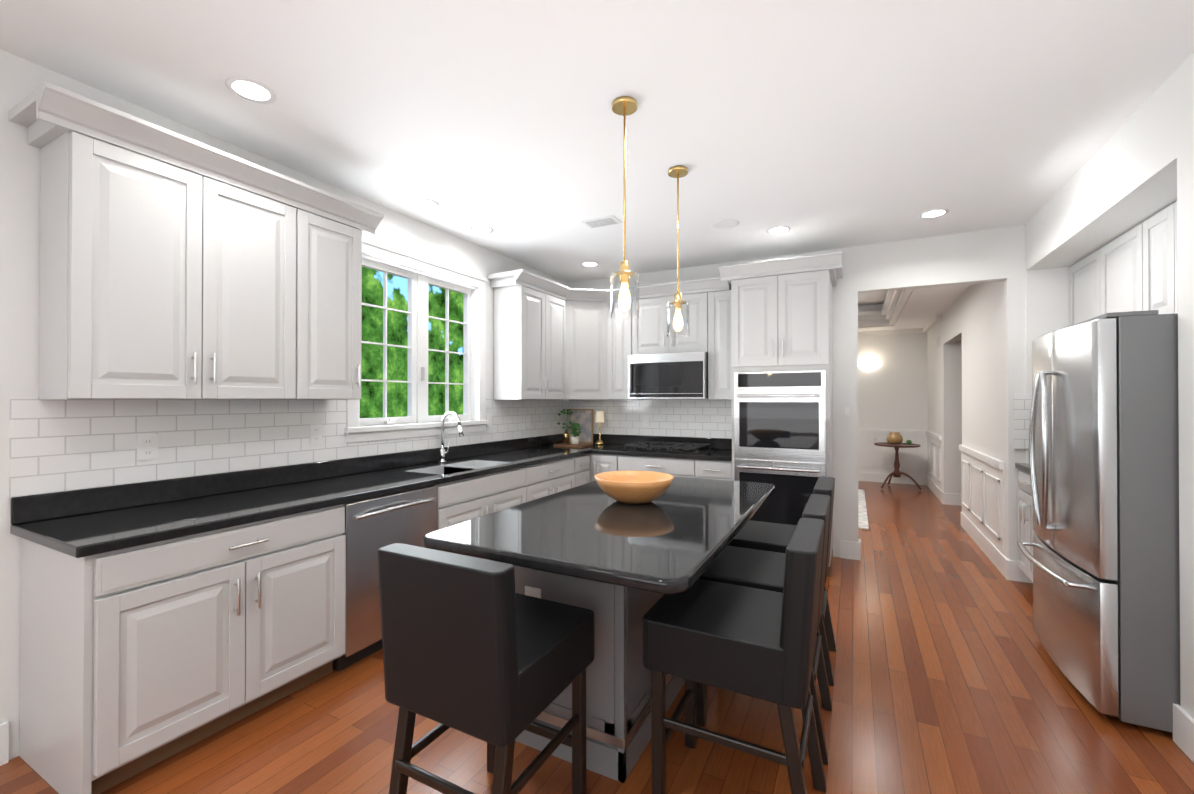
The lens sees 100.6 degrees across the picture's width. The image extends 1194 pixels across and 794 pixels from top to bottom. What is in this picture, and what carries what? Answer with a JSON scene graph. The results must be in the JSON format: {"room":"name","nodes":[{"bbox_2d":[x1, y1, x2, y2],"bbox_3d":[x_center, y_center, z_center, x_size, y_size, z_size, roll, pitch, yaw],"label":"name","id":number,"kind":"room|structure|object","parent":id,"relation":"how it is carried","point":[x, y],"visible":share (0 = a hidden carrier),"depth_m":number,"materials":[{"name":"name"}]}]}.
{"room":"kitchen","nodes":[
{"label":"kitchen","id":0,"kind":"room"},
{"bbox_2d":[0,49,568,759],"bbox_3d":[-2.306,0.036,2.051,0.150,2.750,8.540,0,0,27],"label":"wall","id":1,"kind":"structure","parent":0,"point":[20,79],"depth_m":1.96,"materials":[{"name":"white paint"}]},
{"bbox_2d":[0,721,8,765],"bbox_3d":[-3.211,1.324,0.120,0.016,0.152,4.050,0,0,27],"label":"baseboard","id":2,"kind":"structure","parent":1,"relation":"attached to","point":[4,727],"depth_m":1.90,"materials":[{"name":"white paint"}]},
{"bbox_2d":[33,93,312,399],"bbox_3d":[-1.895,-0.549,2.327,0.307,1.122,0.912,0,0,27],"label":"upper cabinet","id":3,"kind":"object","parent":1,"relation":"attached to","point":[175,266],"depth_m":2.10,"materials":[{"name":"grey paint"}]},
{"bbox_2d":[10,435,563,522],"bbox_3d":[-1.295,0.453,3.805,0.019,0.105,4.244,0,0,27],"label":"backsplash","id":4,"kind":"structure","parent":1,"relation":"attached to","point":[23,509],"depth_m":2.54,"materials":[{"name":"black stone"}]},
{"bbox_2d":[9,397,568,496],"bbox_3d":[-1.302,-0.015,3.812,0.008,0.830,4.249,0,0,27],"label":"tile backsplash","id":5,"kind":"structure","parent":1,"relation":"attached to","point":[60,445],"depth_m":2.44,"materials":[{"name":"white tile"}]},
{"bbox_2d":[137,434,157,460],"label":"outlet plates","id":6,"kind":"object","parent":5,"relation":"attached to","point":[147,446],"depth_m":2.29,"materials":[{"name":"white plastic"}]},
{"bbox_2d":[310,424,321,443],"label":"outlet plates","id":7,"kind":"object","parent":5,"relation":"attached to","point":[316,429],"depth_m":3.01,"materials":[{"name":"white plastic"}]},
{"bbox_2d":[486,413,491,426],"label":"outlet plates","id":8,"kind":"object","parent":5,"relation":"attached to","point":[488,415],"depth_m":4.44,"materials":[{"name":"white plastic"}]},
{"bbox_2d":[525,416,529,427],"label":"outlet plates","id":9,"kind":"object","parent":5,"relation":"attached to","point":[527,418],"depth_m":4.95,"materials":[{"name":"white plastic"}]},
{"bbox_2d":[313,189,364,399],"bbox_3d":[-1.638,-0.546,2.823,0.307,1.122,0.452,0,0,27],"label":"upper cabinet","id":10,"kind":"object","parent":1,"relation":"attached to","point":[338,226],"depth_m":2.80,"materials":[{"name":"grey paint"}]},
{"bbox_2d":[344,237,488,442],"bbox_3d":[-1.359,-0.378,3.827,0.195,1.357,1.390,0,0,27],"label":"window","id":11,"kind":"structure","parent":1,"relation":"in","point":[417,346],"depth_m":3.82,"materials":[{"name":"white paint"}]},
{"bbox_2d":[493,269,540,399],"bbox_3d":[-0.700,-0.536,4.629,0.307,1.122,0.449,0,0,27],"label":"upper cabinet","id":12,"kind":"object","parent":1,"relation":"attached to","point":[517,294],"depth_m":4.44,"materials":[{"name":"grey paint"}]},
{"bbox_2d":[541,277,568,399],"bbox_3d":[-0.526,-0.535,4.923,0.345,1.122,0.472,0,0,27],"label":"upper cabinet","id":13,"kind":"object","parent":1,"relation":"attached to","point":[554,296],"depth_m":4.84,"materials":[{"name":"grey paint"}]},
{"bbox_2d":[0,481,1193,793],"bbox_3d":[1.591,1.456,2.983,6.500,0.080,13.800,0,0,27],"label":"floor","id":14,"kind":"structure","parent":0,"point":[950,677],"depth_m":2.11,"materials":[{"name":"brown wood"}]},
{"bbox_2d":[19,499,349,793],"bbox_3d":[-1.767,0.973,2.225,0.633,0.876,0.954,0,0,27],"label":"base cabinet","id":15,"kind":"object","parent":14,"relation":"on","point":[160,621],"depth_m":1.89,"materials":[{"name":"grey paint"}]},
{"bbox_2d":[10,447,585,558],"bbox_3d":[-1.167,0.523,3.374,0.642,0.038,3.597,0,0,27],"label":"countertop","id":16,"kind":"structure","parent":15,"relation":"on","point":[70,535],"depth_m":2.27,"materials":[{"name":"black stone"}]},
{"bbox_2d":[438,411,463,462],"bbox_3d":[-1.105,0.308,3.816,0.237,0.395,0.099,0,0,27],"label":"faucet","id":17,"kind":"object","parent":16,"relation":"on","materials":[{"name":"silver metal"}]},
{"bbox_2d":[402,459,513,510],"bbox_3d":[-0.989,0.621,3.617,0.384,0.224,0.724,0,0,27],"label":"sink","id":18,"kind":"object","parent":16,"relation":"in","point":[451,495],"depth_m":3.45,"materials":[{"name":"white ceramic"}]},
{"bbox_2d":[333,485,437,670],"bbox_3d":[-1.366,0.979,2.909,0.652,0.872,0.621,0,0,27],"label":"dishwasher","id":19,"kind":"object","parent":14,"relation":"on","point":[375,524],"visible":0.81,"depth_m":2.64,"materials":[{"name":"silver metal"}]},
{"bbox_2d":[377,543,593,793],"bbox_3d":[-0.329,0.928,1.589,0.460,0.960,0.549,0,0,27],"label":"stool","id":20,"kind":"object","parent":14,"relation":"on","point":[479,648],"visible":1,"depth_m":1.39,"materials":[{"name":"black leather"}]},
{"bbox_2d":[438,495,533,529],"bbox_3d":[-1.029,1.101,3.644,0.633,0.636,0.990,0,0,27],"label":"base cabinet","id":21,"kind":"object","parent":14,"relation":"on","point":[445,519],"depth_m":3.39,"materials":[{"name":"grey paint"}]},
{"bbox_2d":[510,455,573,499],"bbox_3d":[-0.655,0.985,4.366,0.633,0.876,0.884,0,0,27],"label":"base cabinet","id":22,"kind":"object","parent":14,"relation":"on","point":[540,480],"depth_m":4.12,"materials":[{"name":"grey paint"}]},
{"bbox_2d":[574,451,593,486],"bbox_3d":[-0.386,0.988,4.807,0.703,0.876,0.392,0,0,27],"label":"base cabinet","id":23,"kind":"object","parent":14,"relation":"on","point":[583,464],"depth_m":4.71,"materials":[{"name":"grey paint"}]},
{"bbox_2d":[514,568,684,782],"bbox_3d":[0.145,0.978,2.535,0.593,0.871,1.337,0,0,27],"label":"kitchen island","id":24,"kind":"object","parent":14,"relation":"on","point":[618,684],"depth_m":1.88,"materials":[{"name":"grey paint"}]},
{"bbox_2d":[423,476,774,595],"bbox_3d":[0.194,0.519,2.316,0.990,0.042,1.760,0,0,27],"label":"island countertop","id":25,"kind":"structure","parent":24,"relation":"on","point":[660,546],"depth_m":1.81,"materials":[{"name":"black stone"}]},
{"bbox_2d":[594,471,673,503],"bbox_3d":[0.177,0.438,2.371,0.380,0.118,0.380,0,0,27],"label":"bowl","id":26,"kind":"object","parent":25,"relation":"on","point":[634,487],"visible":1,"depth_m":2.27,"materials":[{"name":"brown wood"}]},
{"bbox_2d":[594,451,621,480],"bbox_3d":[0.219,0.989,5.005,0.345,0.876,0.714,0,0,27],"label":"base cabinet","id":27,"kind":"object","parent":14,"relation":"on","point":[603,461],"depth_m":4.77,"materials":[{"name":"grey paint"}]},
{"bbox_2d":[622,455,701,477],"bbox_3d":[0.666,0.988,4.808,0.877,0.876,0.652,0,0,27],"label":"base cabinet","id":28,"kind":"object","parent":14,"relation":"on","point":[674,465],"depth_m":4.49,"materials":[{"name":"grey paint"}]},
{"bbox_2d":[550,443,731,458],"bbox_3d":[0.408,0.531,4.947,1.988,0.038,0.646,0,0,27],"label":"countertop","id":29,"kind":"structure","parent":28,"relation":"on","point":[614,448],"depth_m":4.62,"materials":[{"name":"black stone"}]},
{"bbox_2d":[553,442,592,446],"bbox_3d":[-0.248,0.505,5.240,0.360,0.016,0.300,0,0,27],"label":"cutting board","id":30,"kind":"object","parent":29,"relation":"on","point":[569,444],"visible":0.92,"depth_m":5.18,"materials":[{"name":"brown wood"}]},
{"bbox_2d":[557,409,580,443],"bbox_3d":[-0.262,0.310,5.304,0.314,0.371,0.276,0,0,27],"label":"potted plants","id":31,"kind":"object","parent":30,"relation":"on","point":[575,433],"visible":1,"depth_m":5.25,"materials":[{"name":"white"}]},
{"bbox_2d":[569,409,592,442],"bbox_3d":[-0.179,0.325,5.580,0.300,0.380,0.020,0,0,27],"label":"framed painting","id":32,"kind":"object","parent":29,"relation":"on","point":[583,418],"visible":0.79,"depth_m":5.55,"materials":[{"name":"multicoloured paper"}]},
{"bbox_2d":[595,411,603,444],"bbox_3d":[0.031,0.333,5.366,0.100,0.360,0.100,0,0,27],"label":"table lamp","id":33,"kind":"object","parent":29,"relation":"on","point":[599,416],"visible":1,"depth_m":5.33,"materials":[{"name":"gold metal"}]},
{"bbox_2d":[622,439,713,454],"bbox_3d":[0.686,0.483,4.804,0.759,0.054,0.500,0,0,27],"label":"cooktop","id":34,"kind":"object","parent":29,"relation":"in","point":[639,444],"depth_m":4.72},
{"bbox_2d":[702,459,731,480],"bbox_3d":[1.116,0.986,4.574,0.386,0.876,0.652,0,0,27],"label":"base cabinet","id":35,"kind":"object","parent":14,"relation":"on","point":[718,469],"depth_m":4.27,"materials":[{"name":"grey paint"}]},
{"bbox_2d":[643,518,826,793],"bbox_3d":[0.494,0.929,1.742,0.549,0.960,0.460,0,0,27],"label":"stool","id":36,"kind":"object","parent":14,"relation":"on","point":[755,642],"visible":1,"depth_m":1.58,"materials":[{"name":"black leather"}]},
{"bbox_2d":[696,494,831,764],"bbox_3d":[0.733,0.931,2.203,0.549,0.960,0.460,0,0,27],"label":"stool","id":37,"kind":"object","parent":14,"relation":"on","point":[754,568],"visible":0.29,"depth_m":2.12,"materials":[{"name":"black leather"}]},
{"bbox_2d":[719,251,842,576],"bbox_3d":[1.598,0.162,4.263,0.920,2.522,0.769,0,0,27],"label":"tall cabinet","id":38,"kind":"object","parent":14,"relation":"on","point":[782,370],"visible":0.9,"depth_m":3.98,"materials":[{"name":"grey paint"}]},
{"bbox_2d":[734,370,825,524],"bbox_3d":[1.516,0.467,4.103,0.700,1.350,0.412,0,0,27],"label":"double oven","id":39,"kind":"object","parent":38,"relation":"in","point":[780,415],"depth_m":3.97,"materials":[{"name":"silver metal"}]},
{"bbox_2d":[727,477,835,685],"bbox_3d":[1.005,0.934,2.727,0.549,0.960,0.460,0,0,27],"label":"stool","id":40,"kind":"object","parent":14,"relation":"on","point":[766,536],"visible":0.29,"depth_m":2.62,"materials":[{"name":"black leather"}]},
{"bbox_2d":[858,489,868,529],"bbox_3d":[3.168,1.430,6.671,0.800,0.010,2.600,0,0,27],"label":"rug","id":41,"kind":"object","parent":14,"relation":"on","point":[862,518],"visible":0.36,"depth_m":6.16,"materials":[{"name":"white fabric"}]},
{"bbox_2d":[874,442,921,489],"bbox_3d":[4.744,1.088,7.830,0.642,0.688,0.635,0,0,27],"label":"table","id":42,"kind":"object","parent":14,"relation":"on","point":[896,472],"visible":0.96,"depth_m":7.79,"materials":[{"name":"brown wood"}]},
{"bbox_2d":[886,432,911,444],"bbox_3d":[4.763,0.650,7.820,0.345,0.185,0.230,0,0,27],"label":"vase","id":43,"kind":"object","parent":42,"relation":"on","point":[894,438],"visible":1,"depth_m":7.77,"materials":[{"name":"brown ceramic"}]},
{"bbox_2d":[1015,465,1032,581],"bbox_3d":[3.374,0.979,3.405,0.633,0.876,0.588,0,0,27],"label":"base cabinet","id":44,"kind":"object","parent":14,"relation":"on","point":[1024,481],"depth_m":3.62,"materials":[{"name":"grey paint"}]},
{"bbox_2d":[1015,463,1029,472],"bbox_3d":[3.285,0.521,3.191,0.690,0.038,1.053,0,0,27],"label":"countertop","id":45,"kind":"structure","parent":44,"relation":"on","point":[1021,465],"depth_m":3.66,"materials":[{"name":"black stone"}]},
{"bbox_2d":[1031,488,1034,541],"bbox_3d":[3.160,0.977,2.992,0.633,0.876,0.589,0,0,27],"label":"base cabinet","id":46,"kind":"object","parent":14,"relation":"on","point":[1032,531],"depth_m":3.49,"materials":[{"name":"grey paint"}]},
{"bbox_2d":[1017,310,1179,732],"bbox_3d":[2.685,0.525,2.386,0.934,1.775,0.910,0,0,27],"label":"fridge","id":47,"kind":"object","parent":14,"relation":"on","point":[1104,450],"visible":0.98,"depth_m":2.13,"materials":[{"name":"grey metal"}]},
{"bbox_2d":[0,0,1193,331],"bbox_3d":[0.916,-1.379,3.011,5.290,0.450,13.200,0,0,27],"label":"ceiling","id":48,"kind":"structure","parent":0,"point":[822,124],"depth_m":2.25,"materials":[{"name":"white paint"}]},
{"bbox_2d":[225,76,276,103],"bbox_3d":[-1.508,-1.337,2.163,0.184,0.005,0.184,0,0,27],"label":"recessed light","id":49,"kind":"object","parent":48,"relation":"in","point":[255,91],"visible":1,"depth_m":2.16,"materials":[{"name":"white"}]},
{"bbox_2d":[411,198,439,208],"bbox_3d":[-1.180,-1.331,3.412,0.184,0.005,0.184,0,0,27],"label":"recessed light","id":50,"kind":"object","parent":48,"relation":"in","point":[424,203],"visible":1,"depth_m":3.40,"materials":[{"name":"white"}]},
{"bbox_2d":[470,225,493,233],"bbox_3d":[-0.913,-1.328,3.927,0.184,0.005,0.184,0,0,27],"label":"recessed light","id":51,"kind":"object","parent":48,"relation":"in","point":[483,229],"visible":1,"depth_m":3.92,"materials":[{"name":"white"}]},
{"bbox_2d":[581,261,598,266],"bbox_3d":[-0.070,-1.322,4.931,0.184,0.005,0.184,0,0,27],"label":"recessed light","id":52,"kind":"object","parent":48,"relation":"in","point":[589,264],"visible":1,"depth_m":4.93,"materials":[{"name":"white"}]},
{"bbox_2d":[582,215,621,228],"bbox_3d":[0.037,-1.324,3.760,0.260,0.010,0.160,0,0,27],"label":"ceiling vent","id":53,"kind":"object","parent":48,"relation":"in","point":[602,222],"visible":1,"depth_m":3.75,"materials":[{"name":"white metal"}]},
{"bbox_2d":[610,96,638,319],"bbox_3d":[0.126,-0.849,2.258,0.132,0.978,0.132,0,0,27],"label":"pendant light","id":54,"kind":"object","parent":48,"relation":"hanging from","point":[624,106],"visible":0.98,"depth_m":2.24,"materials":[{"name":"gold metal"}]},
{"bbox_2d":[667,165,689,337],"bbox_3d":[0.476,-0.846,2.910,0.132,0.978,0.132,0,0,27],"label":"pendant light","id":55,"kind":"object","parent":48,"relation":"hanging from","point":[678,172],"visible":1,"depth_m":2.89,"materials":[{"name":"gold metal"}]},
{"bbox_2d":[713,219,738,228],"bbox_3d":[0.991,-1.327,3.806,0.200,0.006,0.200,0,0,27],"label":"ceiling speaker","id":56,"kind":"object","parent":48,"relation":"attached to","point":[725,223],"visible":1,"depth_m":3.79,"materials":[{"name":"white plastic"}]},
{"bbox_2d":[766,226,790,233],"bbox_3d":[1.444,-1.327,3.942,0.184,0.005,0.184,0,0,27],"label":"recessed light","id":57,"kind":"object","parent":48,"relation":"in","point":[778,229],"visible":1,"depth_m":3.94,"materials":[{"name":"white"}]},
{"bbox_2d":[858,311,881,326],"bbox_3d":[3.406,-1.249,8.434,2.490,0.210,0.181,0,0,27],"label":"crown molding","id":58,"kind":"structure","parent":48,"relation":"attached to","point":[870,318],"depth_m":7.91,"materials":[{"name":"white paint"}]},
{"bbox_2d":[881,289,912,324],"bbox_3d":[3.829,-1.261,6.354,0.181,0.210,3.482,0,0,27],"label":"crown molding","id":59,"kind":"structure","parent":48,"relation":"attached to","point":[893,306],"depth_m":6.65,"materials":[{"name":"white paint"}]},
{"bbox_2d":[919,209,948,218],"bbox_3d":[2.441,-1.329,3.594,0.184,0.005,0.184,0,0,27],"label":"recessed light","id":60,"kind":"object","parent":48,"relation":"in","point":[934,213],"visible":1,"depth_m":3.59,"materials":[{"name":"white"}]},
{"bbox_2d":[569,225,1025,560],"bbox_3d":[1.760,0.050,4.683,4.940,2.750,0.120,0,0,27],"label":"wall","id":61,"kind":"structure","parent":0,"point":[985,256],"depth_m":4.20,"materials":[{"name":"white paint"}]},
{"bbox_2d":[569,288,612,399],"bbox_3d":[-0.156,-0.533,5.253,0.697,1.122,0.621,0,0,27],"label":"upper cabinet","id":62,"kind":"object","parent":61,"relation":"attached to","point":[590,322],"depth_m":5.08,"materials":[{"name":"grey paint"}]},
{"bbox_2d":[613,286,636,399],"bbox_3d":[0.299,-0.533,5.176,0.378,1.122,0.338,0,0,27],"label":"upper cabinet","id":63,"kind":"object","parent":61,"relation":"attached to","point":[624,331],"depth_m":5.04,"materials":[{"name":"grey paint"}]},
{"bbox_2d":[569,399,731,438],"bbox_3d":[0.569,-0.007,5.230,1.960,0.830,0.008,0,0,27],"label":"tile backsplash","id":64,"kind":"structure","parent":61,"relation":"attached to","point":[703,418],"depth_m":5.15,"materials":[{"name":"white tile"}]},
{"bbox_2d":[643,416,649,426],"label":"outlet plates","id":65,"kind":"object","parent":64,"relation":"attached to","point":[646,419],"depth_m":5.24,"materials":[{"name":"white plastic"}]},
{"bbox_2d":[593,435,731,450],"bbox_3d":[0.561,0.461,5.222,1.969,0.105,0.018,0,0,27],"label":"backsplash","id":66,"kind":"structure","parent":61,"relation":"attached to","point":[727,443],"depth_m":5.13,"materials":[{"name":"black stone"}]},
{"bbox_2d":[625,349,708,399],"bbox_3d":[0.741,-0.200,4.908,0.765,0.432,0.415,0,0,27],"label":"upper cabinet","id":67,"kind":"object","parent":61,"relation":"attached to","point":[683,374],"depth_m":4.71,"materials":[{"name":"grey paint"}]},
{"bbox_2d":[628,352,707,398],"bbox_3d":[0.731,-0.200,4.890,0.765,0.432,0.454,0,0,27],"label":"microwave","id":68,"kind":"object","parent":67,"relation":"in","point":[651,375],"depth_m":4.71,"materials":[{"name":"silver metal"}]},
{"bbox_2d":[637,278,708,352],"bbox_3d":[0.763,-0.757,4.954,0.775,0.677,0.306,0,0,27],"label":"upper cabinet","id":69,"kind":"object","parent":61,"relation":"attached to","point":[652,337],"depth_m":4.80,"materials":[{"name":"grey paint"}]},
{"bbox_2d":[709,277,731,399],"bbox_3d":[1.208,-0.536,4.722,0.352,1.122,0.306,0,0,27],"label":"upper cabinet","id":70,"kind":"object","parent":61,"relation":"attached to","point":[720,328],"depth_m":4.58,"materials":[{"name":"grey paint"}]},
{"bbox_2d":[1014,393,1031,448],"bbox_3d":[3.518,0.184,3.674,0.671,0.430,0.010,0,0,27],"label":"tile backsplash","id":71,"kind":"structure","parent":61,"relation":"attached to","point":[1022,401],"depth_m":3.80,"materials":[{"name":"white tile"}]},
{"bbox_2d":[858,333,927,429],"bbox_3d":[4.522,-0.103,8.636,6.500,3.100,0.120,0,0,27],"label":"wall","id":72,"kind":"structure","parent":0,"point":[893,391],"depth_m":8.33,"materials":[{"name":"white paint"}]},
{"bbox_2d":[858,365,880,370],"bbox_3d":[4.622,-0.489,8.419,0.350,0.100,0.175,0,0,27],"label":"sconce","id":73,"kind":"object","parent":72,"relation":"attached to","point":[868,367],"visible":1,"depth_m":8.40,"materials":[{"name":"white glass"}]},
{"bbox_2d":[858,328,922,335],"bbox_3d":[3.496,-1.086,9.074,4.280,0.070,0.060,0,0,27],"label":"crown molding","id":74,"kind":"structure","parent":72,"relation":"attached to","point":[916,330],"depth_m":8.30,"materials":[{"name":"white paint"}]},
{"bbox_2d":[858,472,925,484],"bbox_3d":[3.506,1.373,9.079,4.280,0.152,0.016,0,0,27],"label":"baseboard","id":75,"kind":"structure","parent":72,"relation":"attached to","point":[862,476],"depth_m":8.33,"materials":[{"name":"white paint"}]},
{"bbox_2d":[927,281,1003,493],"bbox_3d":[4.437,-0.068,5.987,0.230,3.000,4.660,0,0,27],"label":"wall","id":76,"kind":"structure","parent":0,"point":[965,364],"depth_m":5.24,"materials":[{"name":"white paint"}]},
{"bbox_2d":[923,314,940,332],"bbox_3d":[5.025,-1.095,7.439,0.060,0.070,1.409,0,0,27],"label":"crown molding","id":77,"kind":"structure","parent":76,"relation":"attached to","point":[937,318],"depth_m":7.25,"materials":[{"name":"white paint"}]},
{"bbox_2d":[926,476,944,503],"bbox_3d":[5.013,1.364,7.356,0.016,0.152,1.626,0,0,27],"label":"baseboard","id":78,"kind":"structure","parent":76,"relation":"attached to","point":[932,486],"depth_m":7.23,"materials":[{"name":"white paint"}]},
{"bbox_2d":[961,512,1010,579],"bbox_3d":[3.626,1.349,4.684,0.016,0.152,1.886,0,0,27],"label":"baseboard","id":79,"kind":"structure","parent":76,"relation":"attached to","point":[995,556],"depth_m":4.37,"materials":[{"name":"white paint"}]},
{"bbox_2d":[1025,52,1193,718],"bbox_3d":[1.691,0.024,-0.092,0.740,2.750,8.420,0,0,27],"label":"wall","id":80,"kind":"structure","parent":0,"point":[1135,169],"depth_m":2.31,"materials":[{"name":"white paint"}]},
{"bbox_2d":[1069,220,1146,325],"bbox_3d":[3.410,-0.511,3.097,0.367,0.914,1.115,0,0,27],"label":"upper cabinet","id":81,"kind":"object","parent":80,"relation":"attached to","point":[1135,268],"depth_m":3.06,"materials":[{"name":"grey paint"}]},
{"bbox_2d":[1147,210,1162,313],"bbox_3d":[3.097,-0.680,2.495,0.367,0.584,0.368,0,0,27],"label":"upper cabinet","id":82,"kind":"object","parent":80,"relation":"attached to","point":[1154,223],"depth_m":2.62,"materials":[{"name":"grey paint"}]},
{"bbox_2d":[1163,201,1177,313],"bbox_3d":[2.968,-0.681,2.248,0.367,0.584,0.429,0,0,27],"label":"upper cabinet","id":83,"kind":"object","parent":80,"relation":"attached to","point":[1170,260],"depth_m":2.50,"materials":[{"name":"grey paint"}]},
{"bbox_2d":[1173,704,1193,762],"bbox_3d":[0.922,1.319,-0.761,0.016,0.152,6.296,0,0,27],"label":"baseboard","id":84,"kind":"structure","parent":80,"relation":"attached to","point":[1183,723],"depth_m":1.97,"materials":[{"name":"white paint"}]},
{"bbox_3d":[0.483,-0.107,8.041,0.120,3.100,4.660,0,0,27],"label":"wall","id":85,"kind":"structure","parent":0,"visible":0},
{"bbox_2d":[858,429,925,475],"bbox_3d":[3.503,0.924,9.075,4.280,0.750,0.030,0,0,27],"label":"trim","id":86,"kind":"structure","parent":85,"relation":"attached to","point":[912,461],"depth_m":8.35,"materials":[{"name":"white paint"}]},
{"bbox_2d":[926,430,941,490],"bbox_3d":[5.045,0.915,7.435,0.030,0.750,1.440,0,0,27],"label":"trim","id":87,"kind":"structure","parent":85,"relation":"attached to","point":[933,441],"depth_m":7.31,"materials":[{"name":"white paint"}]},
{"bbox_2d":[959,444,1004,555],"bbox_3d":[3.651,0.900,4.750,0.030,0.750,1.750,0,0,27],"label":"trim","id":88,"kind":"structure","parent":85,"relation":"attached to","point":[982,476],"depth_m":4.50,"materials":[{"name":"white paint"}]},
{"label":"outside","id":89,"kind":"structure","parent":0,"visible":0},
{"bbox_2d":[360,267,462,417],"bbox_3d":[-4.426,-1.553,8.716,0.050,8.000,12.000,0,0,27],"label":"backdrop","id":90,"kind":"structure","parent":89,"point":[371,402],"depth_m":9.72,"materials":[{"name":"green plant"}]}
]}

